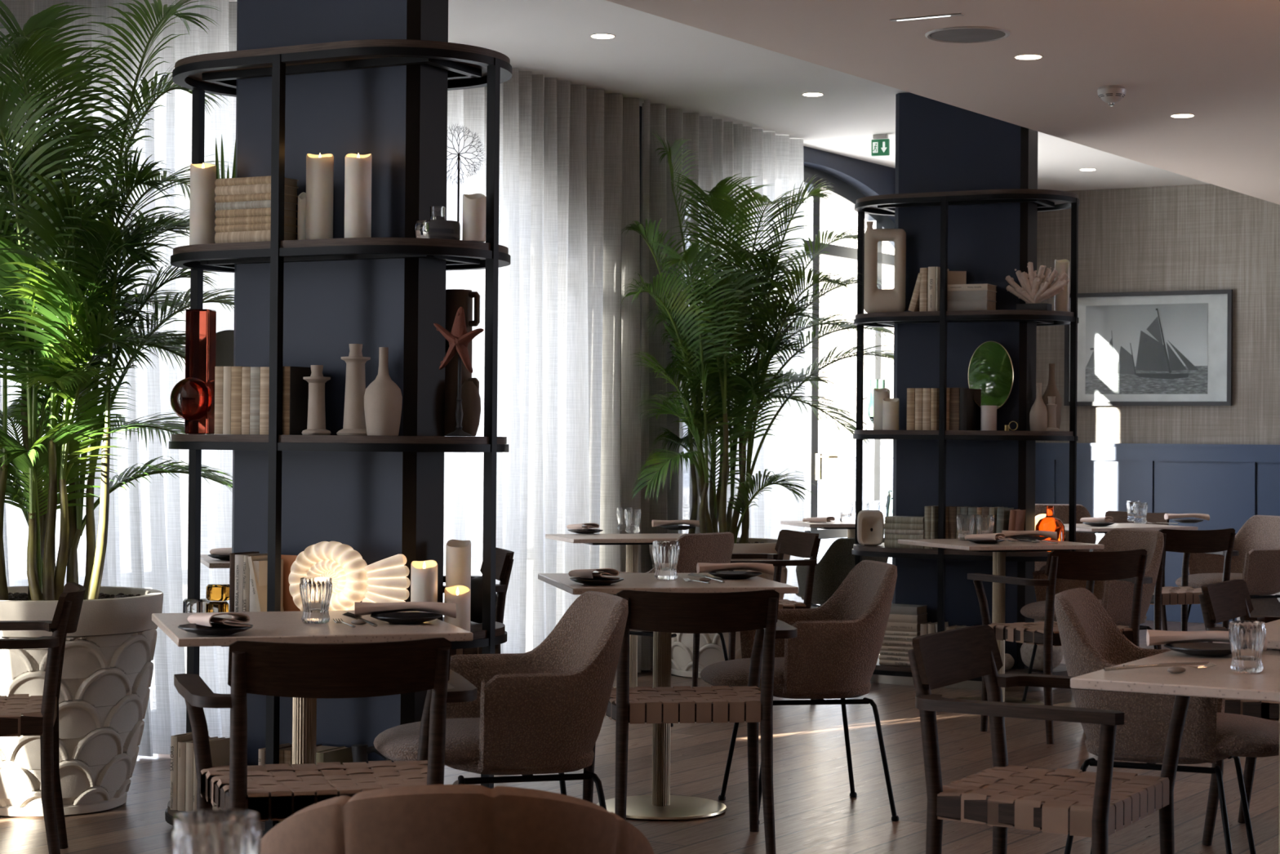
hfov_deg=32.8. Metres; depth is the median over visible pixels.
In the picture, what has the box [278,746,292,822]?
book
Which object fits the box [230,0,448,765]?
pillar
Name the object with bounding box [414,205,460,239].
flask
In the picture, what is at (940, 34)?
grille
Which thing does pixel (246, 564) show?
book
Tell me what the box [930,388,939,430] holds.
book
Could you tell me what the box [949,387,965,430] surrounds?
book
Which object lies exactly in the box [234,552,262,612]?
book
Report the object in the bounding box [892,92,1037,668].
pillar
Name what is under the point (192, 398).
vase
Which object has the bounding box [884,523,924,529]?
book
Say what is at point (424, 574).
pillar candle
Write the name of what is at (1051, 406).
candlestick
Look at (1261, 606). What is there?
upholstered chair
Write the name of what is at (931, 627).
book
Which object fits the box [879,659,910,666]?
book
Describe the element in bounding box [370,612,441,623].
plate
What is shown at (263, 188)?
book
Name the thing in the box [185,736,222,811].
book
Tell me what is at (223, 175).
agave
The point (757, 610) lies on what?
wooden armchair
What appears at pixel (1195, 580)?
seat cushion
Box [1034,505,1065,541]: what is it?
vase
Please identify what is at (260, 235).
book
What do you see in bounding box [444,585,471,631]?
pillar candle
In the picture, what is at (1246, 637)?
tumbler
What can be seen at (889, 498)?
statuette
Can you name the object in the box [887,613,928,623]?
book
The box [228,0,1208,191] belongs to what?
ceiling
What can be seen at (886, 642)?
book
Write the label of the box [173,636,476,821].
wooden armchair
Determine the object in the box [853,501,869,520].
tumbler
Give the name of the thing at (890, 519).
book
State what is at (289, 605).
book
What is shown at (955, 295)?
book
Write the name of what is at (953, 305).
book
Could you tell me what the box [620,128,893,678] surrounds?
potted palm
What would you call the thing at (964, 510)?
book
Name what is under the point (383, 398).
bottle vase
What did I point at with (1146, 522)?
fork
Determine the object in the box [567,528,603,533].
plate
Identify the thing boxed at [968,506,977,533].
book
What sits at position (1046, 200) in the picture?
shelving unit
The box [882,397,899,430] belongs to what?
pillar candle
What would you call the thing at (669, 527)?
plate
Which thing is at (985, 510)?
book
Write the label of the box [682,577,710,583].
fork
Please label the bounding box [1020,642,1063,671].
stone ball
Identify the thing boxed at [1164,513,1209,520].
rolled napkin
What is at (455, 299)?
vase
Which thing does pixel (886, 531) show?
book
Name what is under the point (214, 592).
glass block
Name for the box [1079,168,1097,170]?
recessed light
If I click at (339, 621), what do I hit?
fork
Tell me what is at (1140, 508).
tumbler
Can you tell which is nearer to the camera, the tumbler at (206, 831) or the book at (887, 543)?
the tumbler at (206, 831)
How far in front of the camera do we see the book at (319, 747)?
6.47 m
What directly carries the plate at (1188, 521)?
on the dining table at (1082, 527)
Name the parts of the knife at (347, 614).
blade, handle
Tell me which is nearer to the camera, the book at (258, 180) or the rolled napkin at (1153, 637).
the rolled napkin at (1153, 637)
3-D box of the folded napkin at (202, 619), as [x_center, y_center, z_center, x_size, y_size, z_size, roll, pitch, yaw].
[-0.983,0.447,5.101,0.114,0.036,0.150,1,0,-28]
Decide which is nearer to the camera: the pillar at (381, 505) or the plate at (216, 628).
the plate at (216, 628)
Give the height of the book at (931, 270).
0.220 m
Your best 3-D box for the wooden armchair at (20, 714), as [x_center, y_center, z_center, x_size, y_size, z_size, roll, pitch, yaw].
[-1.836,0.841,6.106,0.539,0.779,0.644,1,0,-13]
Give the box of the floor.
[0,618,1279,853]
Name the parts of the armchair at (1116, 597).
leg, seat, under frame, leg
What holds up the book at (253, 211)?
on the book at (259, 219)
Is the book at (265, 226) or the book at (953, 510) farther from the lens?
the book at (953, 510)
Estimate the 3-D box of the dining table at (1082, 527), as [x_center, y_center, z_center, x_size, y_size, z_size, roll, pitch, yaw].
[2.628,0.924,12.126,0.750,0.750,0.550,1,0,-28]
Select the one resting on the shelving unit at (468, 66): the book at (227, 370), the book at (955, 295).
the book at (227, 370)
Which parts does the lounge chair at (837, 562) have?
under frame, seat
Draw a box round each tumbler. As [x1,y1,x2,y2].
[172,808,262,853]
[299,577,332,623]
[616,507,632,530]
[624,509,640,533]
[652,540,679,579]
[838,500,853,521]
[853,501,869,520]
[865,500,879,510]
[956,514,975,540]
[975,514,994,533]
[1126,500,1141,521]
[1132,502,1147,523]
[1228,620,1266,673]
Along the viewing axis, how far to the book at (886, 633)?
10.79 m
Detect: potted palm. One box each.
[0,0,234,817]
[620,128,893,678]
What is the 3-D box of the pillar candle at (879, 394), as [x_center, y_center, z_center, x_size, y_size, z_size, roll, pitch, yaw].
[1.224,-0.091,11.028,0.083,0.214,0.083,0,0,0]
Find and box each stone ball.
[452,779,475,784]
[1004,653,1014,670]
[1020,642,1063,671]
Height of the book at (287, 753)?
0.212 m
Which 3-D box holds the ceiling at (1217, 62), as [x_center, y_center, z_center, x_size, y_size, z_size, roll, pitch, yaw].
[3.731,-1.580,3.311,11.000,0.259,22.200,0,0,34]
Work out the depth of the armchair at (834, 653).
6.95 m
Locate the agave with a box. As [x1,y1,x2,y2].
[215,135,235,217]
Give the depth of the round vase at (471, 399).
6.58 m
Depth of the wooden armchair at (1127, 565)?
8.82 m
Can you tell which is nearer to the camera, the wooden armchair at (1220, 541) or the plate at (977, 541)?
the plate at (977, 541)
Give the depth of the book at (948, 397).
10.68 m
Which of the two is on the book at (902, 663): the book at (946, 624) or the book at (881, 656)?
the book at (881, 656)
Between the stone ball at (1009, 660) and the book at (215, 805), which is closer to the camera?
the book at (215, 805)
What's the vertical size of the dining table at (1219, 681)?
0.750 m
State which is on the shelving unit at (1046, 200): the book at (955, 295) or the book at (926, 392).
the book at (926, 392)
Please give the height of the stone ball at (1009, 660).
0.080 m
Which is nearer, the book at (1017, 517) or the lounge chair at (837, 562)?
the book at (1017, 517)
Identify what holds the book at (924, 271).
on the shelving unit at (1046, 200)
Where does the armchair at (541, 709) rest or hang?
on the floor
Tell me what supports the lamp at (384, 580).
on the shelving unit at (468, 66)
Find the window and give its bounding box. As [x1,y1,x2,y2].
[803,165,894,608]
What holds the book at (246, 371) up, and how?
on the shelving unit at (468, 66)
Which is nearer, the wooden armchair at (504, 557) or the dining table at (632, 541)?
the wooden armchair at (504, 557)
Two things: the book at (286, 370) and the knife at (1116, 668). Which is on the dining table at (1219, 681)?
the knife at (1116, 668)
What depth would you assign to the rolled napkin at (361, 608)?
5.41 m
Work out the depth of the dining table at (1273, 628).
5.24 m
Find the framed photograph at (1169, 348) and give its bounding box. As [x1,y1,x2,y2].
[1063,288,1232,405]
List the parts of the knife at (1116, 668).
handle, blade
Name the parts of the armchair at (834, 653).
leg, leg, under frame, seat, leg, leg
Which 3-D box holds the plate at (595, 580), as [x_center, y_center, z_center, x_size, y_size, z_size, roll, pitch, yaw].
[-0.137,0.486,6.870,0.171,0.018,0.171,0,0,0]
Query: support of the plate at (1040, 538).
on the dining table at (998, 549)
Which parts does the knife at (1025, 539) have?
blade, handle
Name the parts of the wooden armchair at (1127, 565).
leg, arm, seat rail, leg, woven seat, leg, seat rail, backrest, arm, leg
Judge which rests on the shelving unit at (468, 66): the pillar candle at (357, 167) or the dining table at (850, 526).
the pillar candle at (357, 167)
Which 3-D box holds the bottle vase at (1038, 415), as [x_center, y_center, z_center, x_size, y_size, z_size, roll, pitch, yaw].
[1.950,-0.098,10.645,0.090,0.236,0.090,0,0,0]
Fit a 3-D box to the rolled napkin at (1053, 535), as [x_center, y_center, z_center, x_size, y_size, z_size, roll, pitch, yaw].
[1.813,0.501,10.146,0.250,0.042,0.077,0,0,6]
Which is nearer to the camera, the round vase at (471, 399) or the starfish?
the starfish
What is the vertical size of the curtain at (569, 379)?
2.954 m
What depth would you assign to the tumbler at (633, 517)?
10.65 m
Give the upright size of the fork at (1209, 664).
0.009 m
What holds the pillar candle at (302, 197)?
on the shelving unit at (468, 66)
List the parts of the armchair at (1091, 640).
leg, under frame, seat, leg, leg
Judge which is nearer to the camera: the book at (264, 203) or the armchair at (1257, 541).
the book at (264, 203)
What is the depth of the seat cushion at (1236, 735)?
5.55 m
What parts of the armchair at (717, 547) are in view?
under frame, seat, leg, leg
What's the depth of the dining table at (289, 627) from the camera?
5.24 m
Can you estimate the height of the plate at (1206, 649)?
0.018 m
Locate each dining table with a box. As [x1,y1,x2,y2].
[151,609,473,764]
[200,554,229,568]
[537,573,798,820]
[545,533,688,688]
[780,520,884,654]
[897,537,1104,705]
[1063,523,1197,533]
[1070,649,1279,853]
[1212,618,1279,650]
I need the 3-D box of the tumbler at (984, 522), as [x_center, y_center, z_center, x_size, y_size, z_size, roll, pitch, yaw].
[1.606,0.469,10.129,0.087,0.120,0.087,0,0,27]
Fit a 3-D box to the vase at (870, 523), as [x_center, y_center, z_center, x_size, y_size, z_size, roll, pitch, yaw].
[1.166,0.509,11.016,0.135,0.180,0.104,0,0,3]
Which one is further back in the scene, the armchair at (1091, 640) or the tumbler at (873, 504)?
the tumbler at (873, 504)
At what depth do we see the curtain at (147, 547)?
8.27 m
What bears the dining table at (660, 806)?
on the floor
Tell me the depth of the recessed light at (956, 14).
7.69 m
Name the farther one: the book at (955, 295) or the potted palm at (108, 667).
the book at (955, 295)
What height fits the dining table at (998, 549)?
0.750 m
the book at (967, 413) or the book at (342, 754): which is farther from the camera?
the book at (967, 413)
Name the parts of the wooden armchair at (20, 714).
seat rail, arm, woven seat, arm, leg, leg, backrest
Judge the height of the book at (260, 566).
0.195 m
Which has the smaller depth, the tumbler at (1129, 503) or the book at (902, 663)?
the book at (902, 663)
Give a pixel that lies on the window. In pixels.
(844, 193)
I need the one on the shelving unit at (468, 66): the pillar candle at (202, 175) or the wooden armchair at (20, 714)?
the pillar candle at (202, 175)
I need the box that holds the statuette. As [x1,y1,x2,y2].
[884,489,893,516]
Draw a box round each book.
[169,732,192,809]
[177,735,215,810]
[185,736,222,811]
[192,737,230,810]
[213,801,221,808]
[214,175,298,187]
[214,183,298,196]
[214,192,297,203]
[214,215,297,226]
[214,222,297,233]
[214,230,297,243]
[214,366,223,434]
[215,200,297,211]
[215,207,297,218]
[222,366,231,434]
[229,551,258,612]
[231,366,242,434]
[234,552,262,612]
[241,366,250,434]
[243,553,267,611]
[247,555,284,611]
[249,366,260,434]
[249,559,283,611]
[257,742,292,766]
[259,366,269,434]
[264,745,292,764]
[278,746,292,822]
[280,554,300,611]
[282,366,289,435]
[283,748,292,820]
[289,366,311,435]
[291,744,341,764]
[315,746,352,764]
[879,650,908,656]
[879,654,909,661]
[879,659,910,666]
[880,645,913,651]
[881,640,912,647]
[883,635,915,641]
[884,515,924,524]
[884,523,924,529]
[884,528,924,534]
[884,533,924,540]
[884,539,924,548]
[884,630,919,636]
[885,621,927,631]
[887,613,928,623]
[889,603,927,615]
[906,388,915,430]
[908,272,921,311]
[915,388,922,430]
[919,267,928,311]
[920,622,933,635]
[922,388,930,430]
[924,505,935,548]
[927,266,936,311]
[928,622,937,633]
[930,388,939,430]
[930,506,937,548]
[935,266,948,311]
[935,622,948,631]
[945,506,951,549]
[946,283,996,292]
[946,290,996,302]
[946,300,995,311]
[946,387,950,430]
[946,624,964,630]
[947,271,966,284]
[948,506,959,549]
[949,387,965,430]
[956,506,964,538]
[959,388,976,430]
[960,506,977,514]
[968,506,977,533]
[976,506,982,533]
[982,506,989,515]
[989,506,1000,533]
[995,506,1013,537]
[1007,509,1026,537]
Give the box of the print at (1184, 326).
[1084,302,1208,394]
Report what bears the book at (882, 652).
on the book at (881, 656)
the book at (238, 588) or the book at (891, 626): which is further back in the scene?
the book at (891, 626)
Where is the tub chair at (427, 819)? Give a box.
[259,784,654,853]
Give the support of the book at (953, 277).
on the shelving unit at (1046, 200)
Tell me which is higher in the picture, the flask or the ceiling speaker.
the ceiling speaker
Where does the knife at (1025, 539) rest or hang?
on the dining table at (998, 549)
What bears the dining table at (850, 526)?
on the floor
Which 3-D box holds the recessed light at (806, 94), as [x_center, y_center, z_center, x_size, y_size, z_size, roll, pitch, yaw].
[0.879,-1.690,11.075,0.113,0.004,0.113,0,0,0]
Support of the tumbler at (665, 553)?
on the dining table at (660, 806)
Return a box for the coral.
[1005,262,1069,310]
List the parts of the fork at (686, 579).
handle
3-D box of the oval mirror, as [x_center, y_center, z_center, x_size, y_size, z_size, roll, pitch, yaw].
[1.704,-0.203,10.665,0.234,0.441,0.083,0,0,28]
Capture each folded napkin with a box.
[187,612,250,626]
[209,547,231,555]
[566,523,599,529]
[568,568,619,578]
[802,515,835,522]
[964,533,1005,540]
[1080,516,1113,522]
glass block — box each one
[182,597,208,613]
[205,583,229,600]
[205,600,228,612]
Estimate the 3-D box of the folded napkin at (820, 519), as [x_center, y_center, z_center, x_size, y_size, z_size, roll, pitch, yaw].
[1.006,0.517,12.218,0.150,0.036,0.114,0,0,35]
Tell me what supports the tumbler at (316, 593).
on the dining table at (289, 627)
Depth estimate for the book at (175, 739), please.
6.60 m
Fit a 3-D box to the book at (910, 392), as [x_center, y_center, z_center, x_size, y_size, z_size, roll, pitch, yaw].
[1.371,-0.087,10.833,0.039,0.207,0.156,0,0,27]
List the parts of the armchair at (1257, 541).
leg, seat, under frame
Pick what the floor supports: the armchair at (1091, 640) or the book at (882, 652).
the armchair at (1091, 640)
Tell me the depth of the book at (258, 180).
6.51 m
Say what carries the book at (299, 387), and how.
on the shelving unit at (468, 66)
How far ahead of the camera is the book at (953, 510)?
10.66 m
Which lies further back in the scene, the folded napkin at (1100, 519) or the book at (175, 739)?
the folded napkin at (1100, 519)
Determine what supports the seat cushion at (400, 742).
on the armchair at (541, 709)
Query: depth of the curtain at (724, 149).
11.83 m
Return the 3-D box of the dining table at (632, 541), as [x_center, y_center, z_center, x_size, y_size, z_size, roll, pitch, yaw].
[-0.039,0.891,10.312,0.720,0.750,0.500,1,0,-18]
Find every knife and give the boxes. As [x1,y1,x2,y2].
[342,612,377,626]
[688,573,724,582]
[1016,537,1057,543]
[1103,661,1208,671]
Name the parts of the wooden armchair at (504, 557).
arm, woven seat, seat rail, arm, backrest, leg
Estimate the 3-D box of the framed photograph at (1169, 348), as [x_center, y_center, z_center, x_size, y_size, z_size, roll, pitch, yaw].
[3.474,-0.536,14.926,1.157,0.781,0.032,0,0,29]
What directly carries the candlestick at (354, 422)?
on the shelving unit at (468, 66)
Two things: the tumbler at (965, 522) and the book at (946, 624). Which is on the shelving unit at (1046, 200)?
the book at (946, 624)
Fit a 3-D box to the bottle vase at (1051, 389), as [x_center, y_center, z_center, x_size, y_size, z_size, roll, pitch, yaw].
[2.034,-0.146,10.764,0.100,0.334,0.100,0,0,0]
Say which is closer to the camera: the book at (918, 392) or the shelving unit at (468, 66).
the shelving unit at (468, 66)
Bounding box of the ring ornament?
[1004,421,1017,431]
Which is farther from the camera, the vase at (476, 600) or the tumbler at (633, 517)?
the tumbler at (633, 517)
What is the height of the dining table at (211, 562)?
0.750 m
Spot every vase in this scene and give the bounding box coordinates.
[169,309,216,434]
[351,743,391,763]
[364,346,402,435]
[444,288,479,436]
[456,381,480,436]
[470,576,497,623]
[857,510,884,545]
[862,379,885,428]
[863,221,906,313]
[1029,382,1048,431]
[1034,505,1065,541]
[1042,363,1062,428]
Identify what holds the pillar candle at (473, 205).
on the shelving unit at (468, 66)
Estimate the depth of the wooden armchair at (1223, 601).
6.61 m
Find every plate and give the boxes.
[177,622,253,635]
[207,553,230,559]
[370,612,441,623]
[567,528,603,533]
[569,576,623,584]
[660,525,695,529]
[708,570,761,578]
[966,538,1004,543]
[1009,536,1048,541]
[1082,521,1115,526]
[1164,642,1231,656]
[1172,519,1203,523]
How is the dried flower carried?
on the shelving unit at (468, 66)
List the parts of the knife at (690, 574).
blade, handle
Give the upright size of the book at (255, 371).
0.201 m
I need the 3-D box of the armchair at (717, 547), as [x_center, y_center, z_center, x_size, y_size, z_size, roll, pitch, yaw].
[0.078,0.858,9.525,0.620,0.810,0.521,0,0,40]
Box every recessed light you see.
[590,33,615,39]
[801,92,823,96]
[889,13,964,22]
[1013,53,1043,59]
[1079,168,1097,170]
[1169,113,1195,117]
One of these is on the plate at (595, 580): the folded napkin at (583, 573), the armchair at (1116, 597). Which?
the folded napkin at (583, 573)
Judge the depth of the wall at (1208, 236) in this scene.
14.93 m
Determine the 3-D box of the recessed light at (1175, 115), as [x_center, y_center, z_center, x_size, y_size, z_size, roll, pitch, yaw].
[2.481,-1.423,9.960,0.113,0.004,0.113,0,0,0]
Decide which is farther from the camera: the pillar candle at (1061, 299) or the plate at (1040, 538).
the pillar candle at (1061, 299)
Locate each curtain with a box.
[0,0,234,756]
[228,1,236,306]
[443,67,640,674]
[640,100,804,670]
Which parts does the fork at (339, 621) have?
handle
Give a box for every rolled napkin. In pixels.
[354,600,456,617]
[651,520,699,527]
[696,562,773,574]
[1001,529,1057,539]
[1146,629,1266,650]
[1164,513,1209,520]
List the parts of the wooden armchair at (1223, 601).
leg, arm, backrest, leg, seat rail, woven seat, arm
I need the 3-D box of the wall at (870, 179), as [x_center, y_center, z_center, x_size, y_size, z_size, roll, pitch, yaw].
[-3.056,-0.262,7.025,0.220,2.970,21.100,0,0,33]
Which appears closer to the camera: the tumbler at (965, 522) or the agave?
the agave
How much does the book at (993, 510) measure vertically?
0.210 m
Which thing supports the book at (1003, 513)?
on the shelving unit at (1046, 200)
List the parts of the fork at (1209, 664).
handle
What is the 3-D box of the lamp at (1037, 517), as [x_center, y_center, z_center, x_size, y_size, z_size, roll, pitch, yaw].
[2.031,0.521,10.934,0.130,0.170,0.121,0,0,0]
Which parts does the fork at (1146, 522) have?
handle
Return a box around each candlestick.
[302,364,331,435]
[336,343,370,435]
[1045,395,1059,431]
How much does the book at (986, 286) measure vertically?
0.031 m
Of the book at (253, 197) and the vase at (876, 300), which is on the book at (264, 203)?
the book at (253, 197)
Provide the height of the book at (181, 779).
0.207 m
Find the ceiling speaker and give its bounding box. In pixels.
[924,26,1010,43]
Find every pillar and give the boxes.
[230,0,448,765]
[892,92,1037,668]
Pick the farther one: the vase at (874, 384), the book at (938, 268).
the vase at (874, 384)
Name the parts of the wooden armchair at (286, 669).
leg, arm, seat rail, leg, seat rail, woven seat, backrest, leg, leg, arm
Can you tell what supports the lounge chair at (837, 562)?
on the floor
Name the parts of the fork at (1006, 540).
handle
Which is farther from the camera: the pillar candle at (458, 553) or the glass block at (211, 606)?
the glass block at (211, 606)
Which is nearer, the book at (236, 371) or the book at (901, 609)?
the book at (236, 371)
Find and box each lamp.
[288,541,410,610]
[1035,513,1045,526]
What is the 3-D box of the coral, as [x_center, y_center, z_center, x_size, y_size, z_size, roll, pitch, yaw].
[1.939,-0.686,10.622,0.325,0.242,0.085,0,0,27]
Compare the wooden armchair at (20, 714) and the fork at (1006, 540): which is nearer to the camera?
the wooden armchair at (20, 714)
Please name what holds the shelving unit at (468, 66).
on the floor
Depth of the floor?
7.62 m
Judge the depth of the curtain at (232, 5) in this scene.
8.81 m
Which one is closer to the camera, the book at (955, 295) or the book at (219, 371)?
the book at (219, 371)
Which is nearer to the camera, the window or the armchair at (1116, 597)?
the armchair at (1116, 597)
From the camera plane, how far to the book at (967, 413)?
10.65 m
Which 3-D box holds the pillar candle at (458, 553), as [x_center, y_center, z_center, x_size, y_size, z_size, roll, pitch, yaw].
[-0.543,0.467,6.501,0.075,0.261,0.075,0,0,0]
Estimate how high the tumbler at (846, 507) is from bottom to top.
0.120 m
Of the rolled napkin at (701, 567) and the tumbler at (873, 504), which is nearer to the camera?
the rolled napkin at (701, 567)
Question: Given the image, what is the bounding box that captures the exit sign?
[871,133,889,156]
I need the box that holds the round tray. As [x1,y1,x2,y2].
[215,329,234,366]
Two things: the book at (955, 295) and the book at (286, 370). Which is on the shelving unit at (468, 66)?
the book at (286, 370)
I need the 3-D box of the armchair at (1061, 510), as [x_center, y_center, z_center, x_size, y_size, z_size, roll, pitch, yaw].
[2.449,0.877,13.043,0.547,0.850,0.651,0,0,8]
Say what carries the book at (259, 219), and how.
on the book at (265, 226)
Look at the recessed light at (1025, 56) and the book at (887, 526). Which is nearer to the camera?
the recessed light at (1025, 56)
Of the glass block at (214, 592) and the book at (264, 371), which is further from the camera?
the glass block at (214, 592)
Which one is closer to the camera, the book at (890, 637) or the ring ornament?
the ring ornament
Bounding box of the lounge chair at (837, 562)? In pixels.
[795,537,888,607]
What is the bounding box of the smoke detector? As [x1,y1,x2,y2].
[1097,84,1126,106]
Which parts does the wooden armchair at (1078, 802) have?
leg, backrest, leg, seat rail, arm, woven seat, arm, leg, seat rail, leg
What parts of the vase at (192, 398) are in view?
bulb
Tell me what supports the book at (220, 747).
on the shelving unit at (468, 66)
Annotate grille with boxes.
[929,28,1005,41]
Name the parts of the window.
handle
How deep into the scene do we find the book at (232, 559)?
6.50 m
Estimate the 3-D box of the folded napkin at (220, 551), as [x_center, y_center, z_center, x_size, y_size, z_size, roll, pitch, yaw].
[-1.511,0.459,8.089,0.114,0.036,0.150,1,0,-40]
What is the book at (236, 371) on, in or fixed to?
on the shelving unit at (468, 66)
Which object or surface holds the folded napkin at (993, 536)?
on the plate at (977, 541)
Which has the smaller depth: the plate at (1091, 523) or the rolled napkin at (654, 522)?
the rolled napkin at (654, 522)
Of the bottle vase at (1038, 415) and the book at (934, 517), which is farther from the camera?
the book at (934, 517)
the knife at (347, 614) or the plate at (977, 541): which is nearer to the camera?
the knife at (347, 614)
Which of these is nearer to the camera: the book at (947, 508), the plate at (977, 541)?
the plate at (977, 541)
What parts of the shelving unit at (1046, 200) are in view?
post, post, post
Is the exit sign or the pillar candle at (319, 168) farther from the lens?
the exit sign
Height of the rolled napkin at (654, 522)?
0.042 m
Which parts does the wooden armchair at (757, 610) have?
leg, seat rail, leg, woven seat, seat rail, backrest, leg, leg, arm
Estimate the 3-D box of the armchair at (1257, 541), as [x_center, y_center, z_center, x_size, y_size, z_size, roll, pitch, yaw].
[3.290,0.899,12.078,0.620,0.810,0.521,1,0,-23]
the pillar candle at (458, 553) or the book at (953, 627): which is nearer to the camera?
the pillar candle at (458, 553)
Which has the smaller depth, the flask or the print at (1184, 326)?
the flask
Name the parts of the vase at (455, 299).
handle, handle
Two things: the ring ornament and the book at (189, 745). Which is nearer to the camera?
the book at (189, 745)
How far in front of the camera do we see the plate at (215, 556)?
7.99 m
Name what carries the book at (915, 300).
on the shelving unit at (1046, 200)
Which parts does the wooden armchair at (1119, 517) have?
backrest, leg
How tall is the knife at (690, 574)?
0.021 m
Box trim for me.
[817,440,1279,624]
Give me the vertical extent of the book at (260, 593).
0.208 m
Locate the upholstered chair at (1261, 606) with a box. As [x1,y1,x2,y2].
[1236,591,1279,620]
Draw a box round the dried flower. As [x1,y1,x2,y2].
[446,124,484,222]
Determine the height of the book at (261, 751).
0.209 m
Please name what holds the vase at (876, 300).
on the shelving unit at (1046, 200)
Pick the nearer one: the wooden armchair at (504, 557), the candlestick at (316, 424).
the candlestick at (316, 424)
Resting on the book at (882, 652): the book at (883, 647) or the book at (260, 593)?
the book at (883, 647)
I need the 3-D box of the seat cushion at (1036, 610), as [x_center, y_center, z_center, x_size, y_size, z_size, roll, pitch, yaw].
[2.006,0.833,9.919,0.517,0.087,0.424,1,0,-28]
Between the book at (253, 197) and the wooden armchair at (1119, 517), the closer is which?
the book at (253, 197)
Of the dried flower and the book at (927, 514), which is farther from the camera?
the book at (927, 514)
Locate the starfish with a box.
[433,306,484,435]
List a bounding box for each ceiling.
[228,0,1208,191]
[605,0,1279,204]
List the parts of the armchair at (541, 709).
leg, seat, under frame, leg, leg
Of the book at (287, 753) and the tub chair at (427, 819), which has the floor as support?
the tub chair at (427, 819)
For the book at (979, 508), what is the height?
0.209 m
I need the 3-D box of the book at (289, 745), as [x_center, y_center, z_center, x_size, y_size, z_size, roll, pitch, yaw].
[-1.073,1.061,6.505,0.010,0.205,0.156,0,0,27]
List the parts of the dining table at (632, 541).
under frame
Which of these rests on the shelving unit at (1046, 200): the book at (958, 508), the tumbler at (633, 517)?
the book at (958, 508)
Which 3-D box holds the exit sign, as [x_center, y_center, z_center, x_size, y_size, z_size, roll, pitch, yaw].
[1.381,-1.618,12.508,0.105,0.122,0.031,0,0,24]
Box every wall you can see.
[639,106,895,272]
[804,183,1279,444]
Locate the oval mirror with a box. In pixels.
[968,341,1013,430]
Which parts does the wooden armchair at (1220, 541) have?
seat rail, leg, woven seat, seat rail, leg, backrest, arm, leg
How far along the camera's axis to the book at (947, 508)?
10.68 m
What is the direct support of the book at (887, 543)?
on the shelving unit at (1046, 200)
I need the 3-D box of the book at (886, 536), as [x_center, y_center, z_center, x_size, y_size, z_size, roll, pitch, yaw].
[1.339,0.547,10.837,0.204,0.029,0.156,0,0,27]
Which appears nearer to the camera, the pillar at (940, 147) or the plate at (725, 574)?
the plate at (725, 574)
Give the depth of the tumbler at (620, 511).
10.90 m
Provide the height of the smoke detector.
0.080 m
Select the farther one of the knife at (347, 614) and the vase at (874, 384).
the vase at (874, 384)
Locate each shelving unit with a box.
[164,39,512,838]
[852,188,1079,691]
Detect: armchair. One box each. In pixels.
[0,582,85,853]
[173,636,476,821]
[373,591,628,809]
[443,547,514,657]
[582,589,797,853]
[618,531,733,726]
[692,529,821,699]
[700,560,898,823]
[907,624,1190,853]
[967,548,1152,743]
[1020,528,1164,701]
[1034,503,1096,571]
[1053,587,1279,853]
[1089,528,1239,648]
[1104,510,1169,630]
[1175,515,1279,620]
[1198,579,1279,845]
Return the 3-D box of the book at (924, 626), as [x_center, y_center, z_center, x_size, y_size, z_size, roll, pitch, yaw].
[1.429,1.078,10.801,0.033,0.212,0.159,0,0,27]
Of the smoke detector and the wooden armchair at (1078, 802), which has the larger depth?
the smoke detector
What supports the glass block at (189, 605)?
on the shelving unit at (468, 66)
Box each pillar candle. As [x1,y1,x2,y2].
[189,163,216,244]
[297,191,306,239]
[305,153,333,239]
[344,153,371,238]
[410,560,437,613]
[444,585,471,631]
[445,539,471,591]
[462,193,486,242]
[873,387,889,430]
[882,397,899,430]
[1054,259,1069,311]
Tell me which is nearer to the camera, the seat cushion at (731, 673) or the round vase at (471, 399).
the round vase at (471, 399)
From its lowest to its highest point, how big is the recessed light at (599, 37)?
0.004 m
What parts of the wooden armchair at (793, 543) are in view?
leg, leg, arm, arm, leg, woven seat, seat rail, backrest, leg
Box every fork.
[333,617,355,627]
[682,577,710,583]
[1005,539,1039,542]
[1123,663,1217,668]
[1146,521,1178,524]
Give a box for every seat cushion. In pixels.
[373,717,479,764]
[700,657,784,689]
[1020,599,1102,621]
[1175,573,1242,587]
[1215,711,1279,756]
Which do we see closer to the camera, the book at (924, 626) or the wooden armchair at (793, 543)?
the wooden armchair at (793, 543)

